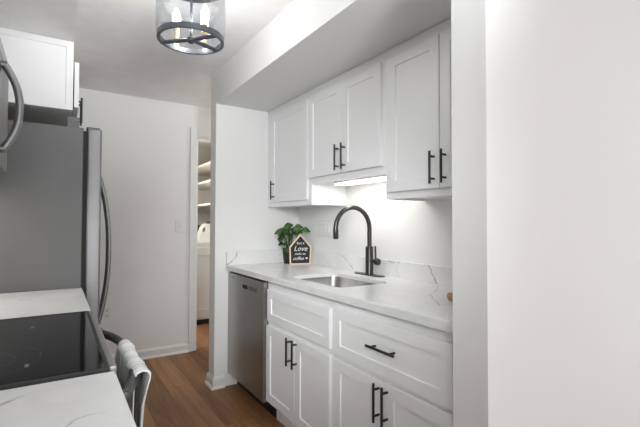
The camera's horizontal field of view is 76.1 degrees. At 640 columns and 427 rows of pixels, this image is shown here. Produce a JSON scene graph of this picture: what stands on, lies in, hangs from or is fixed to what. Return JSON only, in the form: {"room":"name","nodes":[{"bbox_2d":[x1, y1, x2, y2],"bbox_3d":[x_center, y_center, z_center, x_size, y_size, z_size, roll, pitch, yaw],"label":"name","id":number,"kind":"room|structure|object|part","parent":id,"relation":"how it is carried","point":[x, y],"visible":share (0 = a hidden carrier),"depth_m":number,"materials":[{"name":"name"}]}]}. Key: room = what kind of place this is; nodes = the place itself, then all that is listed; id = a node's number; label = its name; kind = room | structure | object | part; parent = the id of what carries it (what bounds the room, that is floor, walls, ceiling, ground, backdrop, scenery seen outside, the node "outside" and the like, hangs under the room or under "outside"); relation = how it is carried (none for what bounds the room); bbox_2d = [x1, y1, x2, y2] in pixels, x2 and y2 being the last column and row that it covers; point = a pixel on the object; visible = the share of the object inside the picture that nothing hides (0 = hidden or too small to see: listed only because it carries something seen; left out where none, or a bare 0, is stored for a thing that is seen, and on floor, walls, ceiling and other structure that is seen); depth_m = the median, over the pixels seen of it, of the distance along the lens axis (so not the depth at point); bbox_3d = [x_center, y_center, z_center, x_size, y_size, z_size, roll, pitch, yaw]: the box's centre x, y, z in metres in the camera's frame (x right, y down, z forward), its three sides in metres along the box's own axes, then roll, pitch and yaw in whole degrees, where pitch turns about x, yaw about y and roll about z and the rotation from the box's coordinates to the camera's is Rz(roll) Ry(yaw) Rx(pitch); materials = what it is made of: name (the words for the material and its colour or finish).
{"room":"kitchen","nodes":[
{"label":"kitchen","id":0,"kind":"room"},
{"bbox_2d":[77,88,210,353],"bbox_3d":[-1.310,0.137,4.000,3.460,2.382,0.120,1,-2,-33],"label":"wall","id":1,"kind":"structure","parent":0,"point":[145,167],"depth_m":3.75,"materials":[{"name":"paint"}]},
{"bbox_2d":[102,306,110,319],"bbox_3d":[-1.853,0.865,3.557,0.070,0.114,0.008,1,-2,-33],"label":"outlet plate","id":2,"kind":"object","parent":1,"relation":"attached to","point":[107,310],"visible":0.92,"depth_m":3.56,"materials":[{"name":"white plastic"}]},
{"bbox_2d":[112,343,188,360],"bbox_3d":[-1.951,1.271,3.475,1.646,0.086,0.026,1,-2,-33],"label":"baseboard","id":3,"kind":"structure","parent":1,"relation":"attached to","point":[144,354],"depth_m":3.79,"materials":[{"name":"paint"}]},
{"bbox_2d":[176,221,182,231],"bbox_3d":[-1.338,0.124,3.901,0.070,0.113,0.016,1,-2,-33],"label":"light switch","id":4,"kind":"object","parent":1,"relation":"attached to","point":[179,224],"visible":1,"depth_m":3.90,"materials":[{"name":"white plastic"}]},
{"bbox_2d":[188,128,210,351],"bbox_3d":[-0.902,0.255,4.251,0.928,2.160,0.136,1,-2,-33],"label":"trim","id":5,"kind":"structure","parent":1,"relation":"attached to","point":[196,135],"depth_m":3.97,"materials":[{"name":"paint"}]},
{"bbox_2d":[73,0,292,147],"bbox_3d":[0.706,-1.149,1.373,3.960,0.080,11.500,1,-2,-33],"label":"ceiling","id":6,"kind":"structure","parent":0,"point":[117,49],"depth_m":2.63,"materials":[{"name":"paint"}]},
{"bbox_2d":[0,0,76,41],"bbox_3d":[-0.937,-1.002,1.018,0.620,0.241,3.890,1,-2,-33],"label":"soffit","id":7,"kind":"object","parent":6,"relation":"attached to","point":[49,18],"depth_m":1.80,"materials":[{"name":"paint"}]},
{"bbox_2d":[157,0,223,54],"bbox_3d":[-0.609,-0.950,1.937,0.320,0.298,0.320,1,-2,-33],"label":"ceiling light","id":8,"kind":"object","parent":6,"relation":"attached to","point":[176,23],"visible":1,"depth_m":1.93,"materials":[{"name":"grey metal"}]},
{"bbox_3d":[-0.683,-0.932,1.949,0.037,0.096,0.037,1,-2,-33],"label":"bulb","id":9,"kind":"part","parent":8,"relation":"part of","materials":[{"name":"white glass"}]},
{"bbox_3d":[-0.609,-0.941,1.936,0.036,0.279,0.036,1,-2,-33],"label":"stem","id":10,"kind":"part","parent":8,"relation":"part of","materials":[{"name":"grey metal"}]},
{"bbox_3d":[-0.538,-0.932,1.913,0.037,0.096,0.037,1,-2,-33],"label":"bulb","id":11,"kind":"part","parent":8,"relation":"part of","materials":[{"name":"white glass"}]},
{"bbox_2d":[216,0,450,111],"bbox_3d":[0.112,-0.968,2.378,0.722,0.241,2.192,1,-2,-33],"label":"soffit","id":12,"kind":"object","parent":6,"relation":"attached to","point":[308,44],"depth_m":2.16,"materials":[{"name":"paint"}]},
{"bbox_2d":[198,147,210,224],"bbox_3d":[-2.225,0.183,6.119,1.300,2.382,0.300,1,-2,-33],"label":"wall","id":13,"kind":"structure","parent":0,"point":[204,154],"depth_m":6.24,"materials":[{"name":"paint"}]},
{"bbox_2d":[143,324,284,426],"bbox_3d":[0.699,1.302,1.316,3.960,0.060,11.500,1,-2,-33],"label":"floor","id":14,"kind":"structure","parent":0,"point":[178,395],"depth_m":2.87,"materials":[{"name":"brown wood"}]},
{"bbox_2d":[0,116,110,324],"bbox_3d":[-1.639,0.404,2.294,0.825,1.768,0.914,1,-2,-33],"label":"refrigerator","id":15,"kind":"object","parent":14,"relation":"on","point":[52,188],"visible":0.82,"depth_m":1.99,"materials":[{"name":"metal"}]},
{"bbox_3d":[-1.272,0.387,2.258,0.065,1.631,0.455,1,-2,-33],"label":"door","id":16,"kind":"part","parent":15,"relation":"part of","materials":[{"name":"metal"}]},
{"bbox_3d":[-1.354,0.224,2.527,0.100,1.038,0.028,1,-2,-33],"label":"handle","id":17,"kind":"part","parent":15,"relation":"part of","materials":[{"name":"metal"}]},
{"bbox_3d":[-1.313,0.222,2.463,0.100,1.038,0.028,1,-2,-33],"label":"handle","id":18,"kind":"part","parent":15,"relation":"part of","materials":[{"name":"metal"}]},
{"bbox_2d":[0,310,139,404],"bbox_3d":[-0.884,0.799,1.025,0.760,0.922,0.690,1,-2,-33],"label":"range","id":19,"kind":"object","parent":14,"relation":"on","point":[40,349],"visible":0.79,"depth_m":1.02,"materials":[{"name":"glass"}]},
{"bbox_3d":[-1.110,0.356,1.295,0.659,0.021,0.006,1,-2,-33],"label":"trim","id":20,"kind":"part","parent":19,"relation":"part of","materials":[{"name":"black metal"}]},
{"bbox_3d":[-0.928,0.350,1.006,0.652,0.017,0.674,1,-2,-33],"label":"cooktop glass","id":21,"kind":"part","parent":19,"relation":"part of","materials":[{"name":"black glass"}]},
{"bbox_3d":[-0.739,0.344,0.721,0.659,0.021,0.006,1,-2,-33],"label":"trim","id":22,"kind":"part","parent":19,"relation":"part of","materials":[{"name":"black metal"}]},
{"bbox_3d":[-0.642,0.364,1.190,0.014,0.042,0.690,1,-2,-33],"label":"trim","id":23,"kind":"part","parent":19,"relation":"part of","materials":[{"name":"metal"}]},
{"bbox_3d":[-0.600,0.423,1.216,0.086,0.034,0.674,1,-2,-33],"label":"handle","id":24,"kind":"part","parent":19,"relation":"part of","materials":[{"name":"metal"}]},
{"bbox_2d":[115,339,150,426],"bbox_3d":[-0.538,0.643,1.163,0.052,0.496,0.333,1,-2,-33],"label":"dish towel","id":25,"kind":"object","parent":19,"relation":"hanging from","point":[126,357],"visible":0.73,"depth_m":1.13,"materials":[{"name":"white fabric"}]},
{"bbox_2d":[197,242,209,324],"bbox_3d":[-1.488,0.857,5.314,0.685,1.000,0.667,1,-2,-33],"label":"washing machine","id":26,"kind":"object","parent":14,"relation":"on","point":[203,248],"visible":0.04,"depth_m":4.97,"materials":[{"name":"white metal"}]},
{"bbox_2d":[197,221,209,241],"bbox_3d":[-1.430,0.221,5.108,0.190,0.260,0.120,1,-2,-33],"label":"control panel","id":27,"kind":"object","parent":26,"relation":"on","point":[203,235],"visible":0.87,"depth_m":5.05,"materials":[{"name":"white plastic"}]},
{"bbox_2d":[228,271,276,418],"bbox_3d":[-0.281,0.869,2.991,0.604,0.878,0.667,1,-2,-33],"label":"dishwasher","id":28,"kind":"object","parent":14,"relation":"on","point":[247,295],"visible":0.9,"depth_m":2.76,"materials":[{"name":"metal"}]},
{"bbox_2d":[266,282,334,426],"bbox_3d":[0.101,0.848,2.406,0.654,0.894,0.726,1,-2,-33],"label":"base cabinet","id":29,"kind":"object","parent":14,"relation":"on","point":[299,329],"visible":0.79,"depth_m":2.20,"materials":[{"name":"paint"}]},
{"bbox_3d":[-0.232,0.923,2.398,0.018,0.466,0.358,1,-2,-33],"label":"door","id":30,"kind":"part","parent":29,"relation":"part of","materials":[{"name":"paint"}]},
{"bbox_3d":[-0.178,0.766,2.271,0.036,0.155,0.011,1,-2,-33],"label":"handle","id":31,"kind":"part","parent":29,"relation":"part of","materials":[{"name":"black metal"}]},
{"bbox_3d":[-0.143,0.765,2.215,0.036,0.155,0.011,1,-2,-33],"label":"handle","id":32,"kind":"part","parent":29,"relation":"part of","materials":[{"name":"black metal"}]},
{"bbox_3d":[-0.135,0.562,2.258,0.018,0.194,0.685,1,-2,-33],"label":"drawer","id":33,"kind":"part","parent":29,"relation":"part of","materials":[{"name":"paint"}]},
{"bbox_3d":[-0.041,0.917,2.102,0.018,0.466,0.335,1,-2,-33],"label":"door","id":34,"kind":"part","parent":29,"relation":"part of","materials":[{"name":"paint"}]},
{"bbox_2d":[333,301,452,426],"bbox_3d":[0.513,0.835,1.767,0.654,0.894,0.792,1,-2,-33],"label":"base cabinet","id":35,"kind":"object","parent":14,"relation":"on","point":[389,371],"visible":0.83,"depth_m":1.61,"materials":[{"name":"paint"}]},
{"bbox_2d":[226,250,452,332],"bbox_3d":[0.144,0.345,2.371,0.636,0.138,2.190,1,-2,-33],"label":"countertop","id":36,"kind":"structure","parent":35,"relation":"on","point":[412,292],"depth_m":2.22,"materials":[{"name":"stone"}]},
{"bbox_2d":[274,222,309,263],"bbox_3d":[-0.239,0.235,3.248,0.276,0.328,0.191,1,-2,-33],"label":"potted plant","id":37,"kind":"object","parent":36,"relation":"on","point":[296,230],"visible":0.89,"depth_m":3.24,"materials":[{"name":"green plant"}]},
{"bbox_3d":[-0.247,0.339,3.280,0.112,0.122,0.112,1,-2,-33],"label":"pot","id":38,"kind":"part","parent":37,"relation":"part of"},
{"bbox_2d":[289,234,310,264],"bbox_3d":[-0.156,0.279,3.211,0.176,0.238,0.024,1,-1,-16],"label":"sign","id":39,"kind":"object","parent":36,"relation":"on","point":[300,249],"visible":1,"depth_m":3.21,"materials":[{"name":"brown wood"}]},
{"bbox_2d":[302,276,374,287],"bbox_3d":[0.099,0.498,2.352,0.380,0.196,0.567,1,-2,-33],"label":"sink","id":40,"kind":"object","parent":36,"relation":"in","point":[334,281],"visible":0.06,"depth_m":2.60,"materials":[{"name":"metal"}]},
{"bbox_2d":[333,205,384,276],"bbox_3d":[0.205,0.167,2.505,0.303,0.434,0.263,1,-2,-33],"label":"faucet","id":41,"kind":"object","parent":36,"relation":"on","point":[369,248],"visible":1,"depth_m":2.54,"materials":[{"name":"black metal"}]},
{"bbox_3d":[0.202,0.081,2.500,0.286,0.263,0.028,1,-2,-33],"label":"spout","id":42,"kind":"part","parent":41,"relation":"part of","materials":[{"name":"black metal"}]},
{"bbox_3d":[0.308,0.382,2.566,0.058,0.006,0.263,1,-2,-33],"label":"plate","id":43,"kind":"part","parent":41,"relation":"part of","materials":[{"name":"black metal"}]},
{"bbox_3d":[0.338,0.295,2.521,0.042,0.042,0.068,1,-2,-33],"label":"handle","id":44,"kind":"part","parent":41,"relation":"part of","materials":[{"name":"black metal"}]},
{"bbox_2d":[447,293,452,300],"bbox_3d":[0.660,0.351,1.712,0.254,0.030,0.039,0,-1,5],"label":"wooden spoon","id":45,"kind":"object","parent":36,"relation":"on","point":[449,295],"visible":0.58,"depth_m":1.71,"materials":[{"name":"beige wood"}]},
{"bbox_3d":[0.164,0.911,1.786,0.018,0.464,0.349,1,-2,-33],"label":"door","id":46,"kind":"part","parent":35,"relation":"part of","materials":[{"name":"paint"}]},
{"bbox_3d":[0.224,0.760,1.647,0.036,0.155,0.011,1,-2,-33],"label":"handle","id":47,"kind":"part","parent":35,"relation":"part of","materials":[{"name":"black metal"}]},
{"bbox_3d":[0.243,0.542,1.624,0.036,0.011,0.165,1,-2,-33],"label":"handle","id":48,"kind":"part","parent":35,"relation":"part of","materials":[{"name":"black metal"}]},
{"bbox_3d":[0.251,0.759,1.605,0.036,0.155,0.011,1,-2,-33],"label":"handle","id":49,"kind":"part","parent":35,"relation":"part of","materials":[{"name":"black metal"}]},
{"bbox_3d":[0.353,0.905,1.493,0.018,0.464,0.336,1,-2,-33],"label":"door","id":50,"kind":"part","parent":35,"relation":"part of","materials":[{"name":"paint"}]},
{"bbox_3d":[-0.561,0.808,0.437,0.673,0.880,0.640,1,-2,-33],"label":"base cabinet","id":51,"kind":"object","parent":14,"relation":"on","visible":0},
{"bbox_2d":[0,371,136,426],"bbox_3d":[-0.558,0.351,0.445,0.673,0.034,0.646,1,-2,-33],"label":"countertop","id":52,"kind":"structure","parent":51,"relation":"on","point":[96,400],"depth_m":0.73,"materials":[{"name":"stone"}]},
{"bbox_3d":[-1.290,0.832,1.567,0.673,0.880,0.655,1,-2,-33],"label":"base cabinet","id":53,"kind":"object","parent":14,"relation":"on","visible":0},
{"bbox_2d":[0,288,89,318],"bbox_3d":[-1.290,0.375,1.578,0.673,0.034,0.659,1,-2,-33],"label":"countertop","id":54,"kind":"structure","parent":53,"relation":"on","point":[45,302],"depth_m":1.64,"materials":[{"name":"white stone"}]},
{"bbox_2d":[209,72,298,385],"bbox_3d":[-0.111,0.130,3.590,1.692,2.382,0.124,1,-2,-33],"label":"wall","id":55,"kind":"structure","parent":0,"point":[241,219],"depth_m":3.17,"materials":[{"name":"paint"}]},
{"bbox_2d":[204,372,224,390],"bbox_3d":[-0.167,1.277,3.529,1.618,0.086,0.176,1,-2,-33],"label":"baseboard","id":56,"kind":"structure","parent":55,"relation":"attached to","point":[213,383],"depth_m":3.06,"materials":[{"name":"paint"}]},
{"bbox_2d":[299,182,451,266],"bbox_3d":[0.455,0.109,2.576,0.100,2.382,2.192,1,-2,-33],"label":"wall","id":57,"kind":"structure","parent":0,"point":[420,232],"depth_m":2.54,"materials":[{"name":"paint"}]},
{"bbox_2d":[268,90,345,207],"bbox_3d":[-0.140,-0.441,3.103,0.342,0.778,0.679,1,-2,-33],"label":"upper cabinet","id":58,"kind":"object","parent":57,"relation":"attached to","point":[289,184],"visible":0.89,"depth_m":2.96,"materials":[{"name":"paint"}]},
{"bbox_3d":[-0.232,-0.434,3.013,0.017,0.690,0.551,1,-2,-33],"label":"door","id":59,"kind":"part","parent":58,"relation":"part of","materials":[{"name":"paint"}]},
{"bbox_2d":[317,219,331,235],"bbox_3d":[0.032,0.107,3.128,0.010,0.128,0.195,1,-2,-33],"label":"outlet plate","id":60,"kind":"object","parent":57,"relation":"attached to","point":[324,226],"visible":1,"depth_m":3.12,"materials":[{"name":"white plastic"}]},
{"bbox_2d":[308,52,385,186],"bbox_3d":[0.239,-0.521,2.518,0.342,0.643,0.752,1,-2,-33],"label":"upper cabinet","id":61,"kind":"object","parent":57,"relation":"attached to","point":[347,112],"visible":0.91,"depth_m":2.39,"materials":[{"name":"paint"}]},
{"bbox_3d":[0.032,-0.514,2.606,0.017,0.547,0.379,1,-2,-33],"label":"door","id":62,"kind":"part","parent":61,"relation":"part of","materials":[{"name":"paint"}]},
{"bbox_3d":[0.096,-0.337,2.453,0.036,0.155,0.011,1,-2,-33],"label":"handle","id":63,"kind":"part","parent":61,"relation":"part of","materials":[{"name":"black metal"}]},
{"bbox_3d":[0.131,-0.338,2.399,0.036,0.155,0.011,1,-2,-33],"label":"handle","id":64,"kind":"part","parent":61,"relation":"part of","materials":[{"name":"black metal"}]},
{"bbox_2d":[334,174,385,185],"bbox_3d":[0.268,-0.200,2.474,0.082,0.022,0.530,1,-2,-33],"label":"light","id":65,"kind":"object","parent":61,"relation":"attached to","point":[378,177],"visible":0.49,"depth_m":2.44,"materials":[{"name":"white plastic"}]},
{"bbox_3d":[0.230,-0.521,2.299,0.017,0.547,0.340,1,-2,-33],"label":"door","id":66,"kind":"part","parent":61,"relation":"part of","materials":[{"name":"paint"}]},
{"bbox_2d":[311,251,452,286],"bbox_3d":[0.403,0.336,2.538,0.019,0.098,2.190,1,-2,-33],"label":"backsplash","id":67,"kind":"structure","parent":57,"relation":"attached to","point":[434,274],"depth_m":2.46,"materials":[{"name":"stone"}]},
{"bbox_2d":[386,18,451,200],"bbox_3d":[0.653,-0.467,1.875,0.342,0.778,0.774,1,-2,-33],"label":"upper cabinet","id":68,"kind":"object","parent":57,"relation":"attached to","point":[418,69],"visible":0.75,"depth_m":1.93,"materials":[{"name":"paint"}]},
{"bbox_3d":[0.445,-0.456,1.964,0.017,0.690,0.332,1,-2,-33],"label":"door","id":69,"kind":"part","parent":68,"relation":"part of","materials":[{"name":"paint"}]},
{"bbox_3d":[0.497,-0.206,1.827,0.036,0.147,0.011,1,-2,-33],"label":"handle","id":70,"kind":"part","parent":68,"relation":"part of","materials":[{"name":"black metal"}]},
{"bbox_3d":[0.532,-0.207,1.773,0.036,0.147,0.011,1,-2,-33],"label":"handle","id":71,"kind":"part","parent":68,"relation":"part of","materials":[{"name":"black metal"}]},
{"bbox_3d":[0.627,-0.462,1.681,0.017,0.690,0.328,1,-2,-33],"label":"door","id":72,"kind":"part","parent":68,"relation":"part of","materials":[{"name":"paint"}]},
{"bbox_2d":[451,0,639,426],"bbox_3d":[1.395,0.094,1.809,2.292,2.382,0.119,1,-2,-33],"label":"wall","id":73,"kind":"structure","parent":0,"point":[546,93],"depth_m":1.30,"materials":[{"name":"paint"}]},
{"bbox_3d":[-1.160,0.173,5.576,0.100,2.382,2.367,1,-2,-33],"label":"wall","id":74,"kind":"structure","parent":0,"visible":0},
{"bbox_2d":[198,180,209,190],"bbox_3d":[-1.436,-0.375,5.479,0.484,0.022,1.650,1,-2,-33],"label":"wall shelf","id":75,"kind":"object","parent":74,"relation":"attached to","point":[205,185],"visible":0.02,"depth_m":5.51,"materials":[{"name":"white wood"}]},
{"bbox_2d":[198,203,209,208],"bbox_3d":[-1.437,-0.098,5.473,0.484,0.022,1.650,1,-2,-33],"label":"wall shelf","id":76,"kind":"object","parent":74,"relation":"attached to","point":[206,205],"visible":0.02,"depth_m":5.31,"materials":[{"name":"white wood"}]},
{"bbox_2d":[198,161,210,176],"bbox_3d":[-1.436,-0.590,5.484,0.484,0.022,1.650,1,-2,-33],"label":"wall shelf","id":77,"kind":"object","parent":74,"relation":"attached to","point":[204,170],"visible":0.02,"depth_m":5.40,"materials":[{"name":"white wood"}]},
{"bbox_3d":[-0.245,0.031,-0.746,0.100,2.382,9.013,1,-2,-33],"label":"wall","id":78,"kind":"structure","parent":0,"visible":0},
{"bbox_2d":[0,27,82,125],"bbox_3d":[-1.714,-0.682,2.274,0.682,0.343,0.915,1,-2,-33],"label":"upper cabinet","id":79,"kind":"object","parent":78,"relation":"attached to","point":[42,66],"visible":0.75,"depth_m":1.99,"materials":[{"name":"paint"}]},
{"bbox_3d":[-1.344,-0.644,2.245,0.020,0.228,0.444,1,-2,-33],"label":"door","id":80,"kind":"part","parent":79,"relation":"part of","materials":[{"name":"paint"}]},
{"bbox_3d":[-1.421,-0.609,2.414,0.036,0.150,0.011,1,-2,-33],"label":"handle","id":81,"kind":"part","parent":79,"relation":"part of","materials":[{"name":"black metal"}]},
{"bbox_3d":[-1.040,-0.700,0.955,0.385,0.364,0.691,1,-2,-33],"label":"upper cabinet","id":82,"kind":"object","parent":78,"relation":"attached to","visible":0},
{"bbox_2d":[0,38,23,171],"bbox_3d":[-1.004,-0.328,0.970,0.473,0.370,0.690,1,-2,-33],"label":"microwave","id":83,"kind":"object","parent":82,"relation":"attached to","point":[7,74],"visible":1,"depth_m":1.21,"materials":[{"name":"metal"}]},
{"bbox_3d":[-0.820,-0.308,0.997,0.027,0.328,0.537,1,-2,-33],"label":"door","id":84,"kind":"part","parent":83,"relation":"part of","materials":[{"name":"metal"}]},
{"bbox_3d":[-1.007,-0.302,1.288,0.027,0.328,0.150,1,-2,-33],"label":"control panel","id":85,"kind":"part","parent":83,"relation":"part of","materials":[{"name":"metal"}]},
{"bbox_3d":[-0.911,-0.312,1.210,0.058,0.271,0.023,1,-2,-33],"label":"handle","id":86,"kind":"part","parent":83,"relation":"part of","materials":[{"name":"metal"}]}
]}

